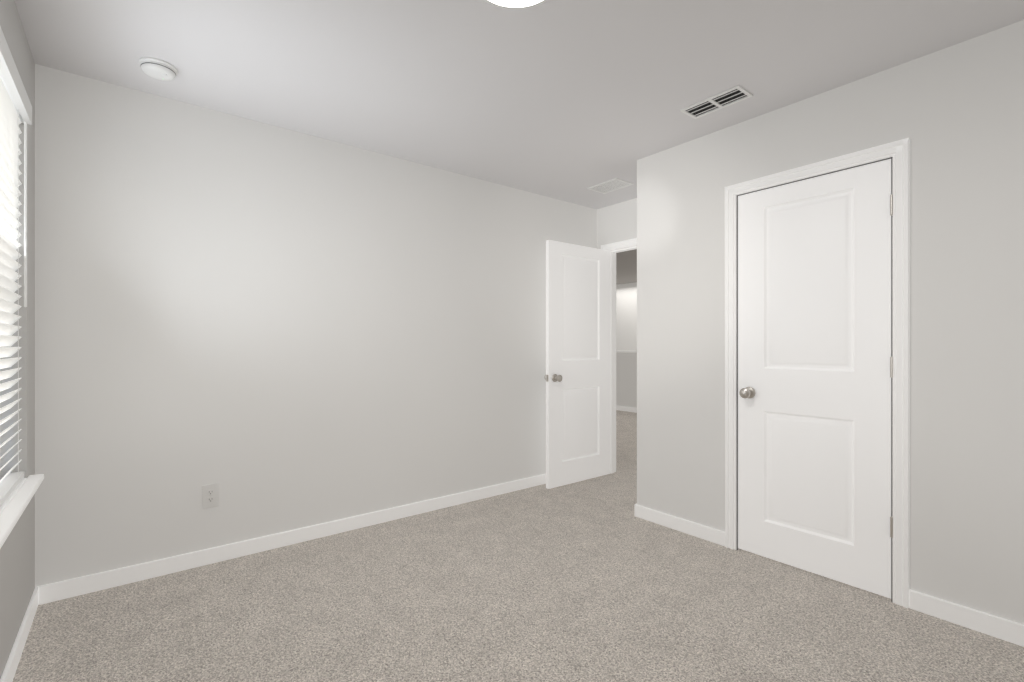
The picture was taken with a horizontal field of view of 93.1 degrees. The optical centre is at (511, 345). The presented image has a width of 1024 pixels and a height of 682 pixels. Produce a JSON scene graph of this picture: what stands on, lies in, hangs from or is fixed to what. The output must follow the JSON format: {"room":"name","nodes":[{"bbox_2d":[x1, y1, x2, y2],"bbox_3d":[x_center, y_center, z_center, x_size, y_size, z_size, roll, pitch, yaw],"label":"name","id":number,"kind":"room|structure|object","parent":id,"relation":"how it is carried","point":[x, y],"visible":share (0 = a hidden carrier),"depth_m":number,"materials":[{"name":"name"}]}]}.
{"room":"empty bedroom","nodes":[
{"label":"empty bedroom","id":0,"kind":"room"},
{"bbox_2d":[0,0,34,678],"bbox_3d":[-1.061,-0.050,0.704,0.140,2.440,3.670,0,0,-38],"label":"wall","id":1,"kind":"structure","parent":0,"point":[17,568],"depth_m":2.00,"materials":[{"name":"paint"}]},
{"bbox_2d":[0,474,43,548],"bbox_3d":[-1.737,0.557,1.642,0.126,0.025,1.000,0,0,-38],"label":"window sill","id":2,"kind":"structure","parent":1,"relation":"attached to","point":[14,505],"depth_m":1.68,"materials":[{"name":"paint"}]},
{"bbox_2d":[0,585,43,681],"bbox_3d":[-1.022,1.127,0.782,0.018,0.085,3.515,0,0,-39],"label":"baseboard","id":3,"kind":"structure","parent":1,"relation":"attached to","point":[37,598],"depth_m":1.85,"materials":[{"name":"paint"}]},
{"bbox_2d":[35,64,596,586],"bbox_3d":[-0.724,-0.050,3.393,4.015,2.440,0.120,0,0,-38],"label":"wall","id":4,"kind":"structure","parent":0,"point":[267,328],"depth_m":2.74,"materials":[{"name":"paint"}]},
{"bbox_2d":[202,483,218,508],"bbox_3d":[-1.617,0.805,2.602,0.076,0.122,0.007,0,0,-38],"label":"outlet","id":5,"kind":"object","parent":4,"relation":"attached to","point":[210,495],"visible":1,"depth_m":2.60,"materials":[{"name":"white plastic"}]},
{"bbox_2d":[44,474,545,603],"bbox_3d":[-0.668,1.127,3.337,3.755,0.085,0.044,0,0,-39],"label":"baseboard","id":6,"kind":"structure","parent":4,"relation":"attached to","point":[74,587],"depth_m":2.73,"materials":[{"name":"paint"}]},
{"bbox_2d":[13,410,1023,681],"bbox_3d":[0.842,1.220,5.220,8.740,0.100,8.370,0,0,-38],"label":"floor","id":7,"kind":"structure","parent":0,"point":[591,580],"depth_m":2.10,"materials":[{"name":"beige carpet"}]},
{"bbox_2d":[14,0,1023,284],"bbox_3d":[0.842,-1.320,5.220,8.740,0.100,8.370,0,0,-38],"label":"ceiling","id":8,"kind":"structure","parent":0,"point":[571,101],"depth_m":2.17,"materials":[{"name":"paint"}]},
{"bbox_2d":[139,57,177,80],"bbox_3d":[-1.606,-1.248,2.204,0.144,0.044,0.144,0,0,-38],"label":"smoke detector","id":9,"kind":"object","parent":8,"relation":"attached to","point":[157,68],"visible":1,"depth_m":2.17,"materials":[{"name":"white plastic"}]},
{"bbox_2d":[484,0,546,9],"bbox_3d":[0.013,-1.256,1.635,0.336,0.028,0.336,0,0,-38],"label":"recessed light","id":10,"kind":"object","parent":8,"relation":"in","point":[515,4],"visible":0.96,"depth_m":1.76,"materials":[{"name":"white plastic"}]},
{"bbox_2d":[587,178,633,193],"bbox_3d":[0.778,-1.266,3.853,0.210,0.007,0.301,0,0,-38],"label":"ceiling vent","id":11,"kind":"object","parent":8,"relation":"in","point":[610,185],"visible":1,"depth_m":3.85,"materials":[{"name":"white plastic"}]},
{"bbox_2d":[680,85,752,118],"bbox_3d":[1.062,-1.267,2.533,0.150,0.008,0.321,0,0,-38],"label":"ceiling vent","id":12,"kind":"object","parent":8,"relation":"in","point":[731,96],"visible":1,"depth_m":2.52,"materials":[{"name":"white plastic"}]},
{"bbox_2d":[597,198,636,248],"bbox_3d":[0.517,-0.050,4.961,0.120,2.440,8.370,0,0,-38],"label":"wall","id":13,"kind":"structure","parent":0,"point":[617,222],"depth_m":4.33,"materials":[{"name":"paint"}]},
{"bbox_2d":[544,240,610,488],"bbox_3d":[0.586,0.151,4.170,0.778,2.014,0.175,0,0,-38],"label":"entry door","id":14,"kind":"structure","parent":13,"relation":"in","point":[577,377],"depth_m":4.13,"materials":[{"name":"paint"}]},
{"bbox_2d":[601,238,636,473],"bbox_3d":[1.155,0.124,4.159,0.155,2.097,0.894,0,0,-38],"label":"door frame","id":15,"kind":"structure","parent":13,"relation":"attached to","point":[613,361],"depth_m":4.44,"materials":[{"name":"paint"}]},
{"bbox_2d":[616,282,636,349],"bbox_3d":[3.374,0.000,8.671,0.120,2.540,6.120,0,0,-39],"label":"wall","id":16,"kind":"structure","parent":0,"point":[626,316],"depth_m":9.87,"materials":[{"name":"paint"}]},
{"bbox_2d":[616,352,636,407],"bbox_3d":[2.554,0.645,8.095,0.120,1.050,6.000,0,0,-38],"label":"wall","id":17,"kind":"structure","parent":0,"point":[626,379],"depth_m":8.64,"materials":[{"name":"paint"}]},
{"bbox_2d":[616,350,636,352],"bbox_3d":[2.554,0.102,8.095,0.150,0.035,6.000,0,0,-38],"label":"trim","id":18,"kind":"structure","parent":17,"relation":"on","point":[632,351],"depth_m":8.61,"materials":[{"name":"paint"}]},
{"bbox_2d":[616,405,636,412],"bbox_3d":[2.501,1.127,8.053,0.013,0.085,6.000,0,0,-39],"label":"baseboard","id":19,"kind":"structure","parent":17,"relation":"attached to","point":[621,408],"depth_m":8.63,"materials":[{"name":"paint"}]},
{"bbox_2d":[637,20,1023,624],"bbox_3d":[1.740,-0.050,2.306,0.120,2.440,2.691,0,0,-38],"label":"wall","id":20,"kind":"structure","parent":0,"point":[954,114],"depth_m":2.12,"materials":[{"name":"paint"}]},
{"bbox_2d":[636,503,724,545],"bbox_3d":[1.054,1.127,3.061,0.014,0.085,0.613,0,0,-39],"label":"baseboard","id":21,"kind":"structure","parent":20,"relation":"attached to","point":[704,532],"depth_m":3.04,"materials":[{"name":"paint"}]},
{"bbox_2d":[725,138,909,607],"bbox_3d":[1.533,0.124,2.512,0.188,2.097,0.849,0,0,-38],"label":"closet door","id":22,"kind":"structure","parent":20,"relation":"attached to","point":[737,548],"depth_m":2.44,"materials":[{"name":"white wood"}]},
{"bbox_2d":[909,589,1023,646],"bbox_3d":[2.098,1.127,1.744,0.018,0.085,1.064,0,0,-39],"label":"baseboard","id":23,"kind":"structure","parent":20,"relation":"attached to","point":[984,623],"depth_m":2.00,"materials":[{"name":"paint"}]},
{"bbox_3d":[-1.808,-0.225,1.585,0.057,1.540,0.920,0,0,-39],"label":"window","id":24,"kind":"structure","parent":0,"visible":0},
{"bbox_2d":[0,26,31,506],"bbox_3d":[-1.741,-0.227,1.638,0.073,1.532,0.908,0,0,-38],"label":"window blind","id":25,"kind":"object","parent":24,"relation":"attached to","point":[15,108],"visible":1,"depth_m":1.83,"materials":[{"name":"white plastic"}]}
]}

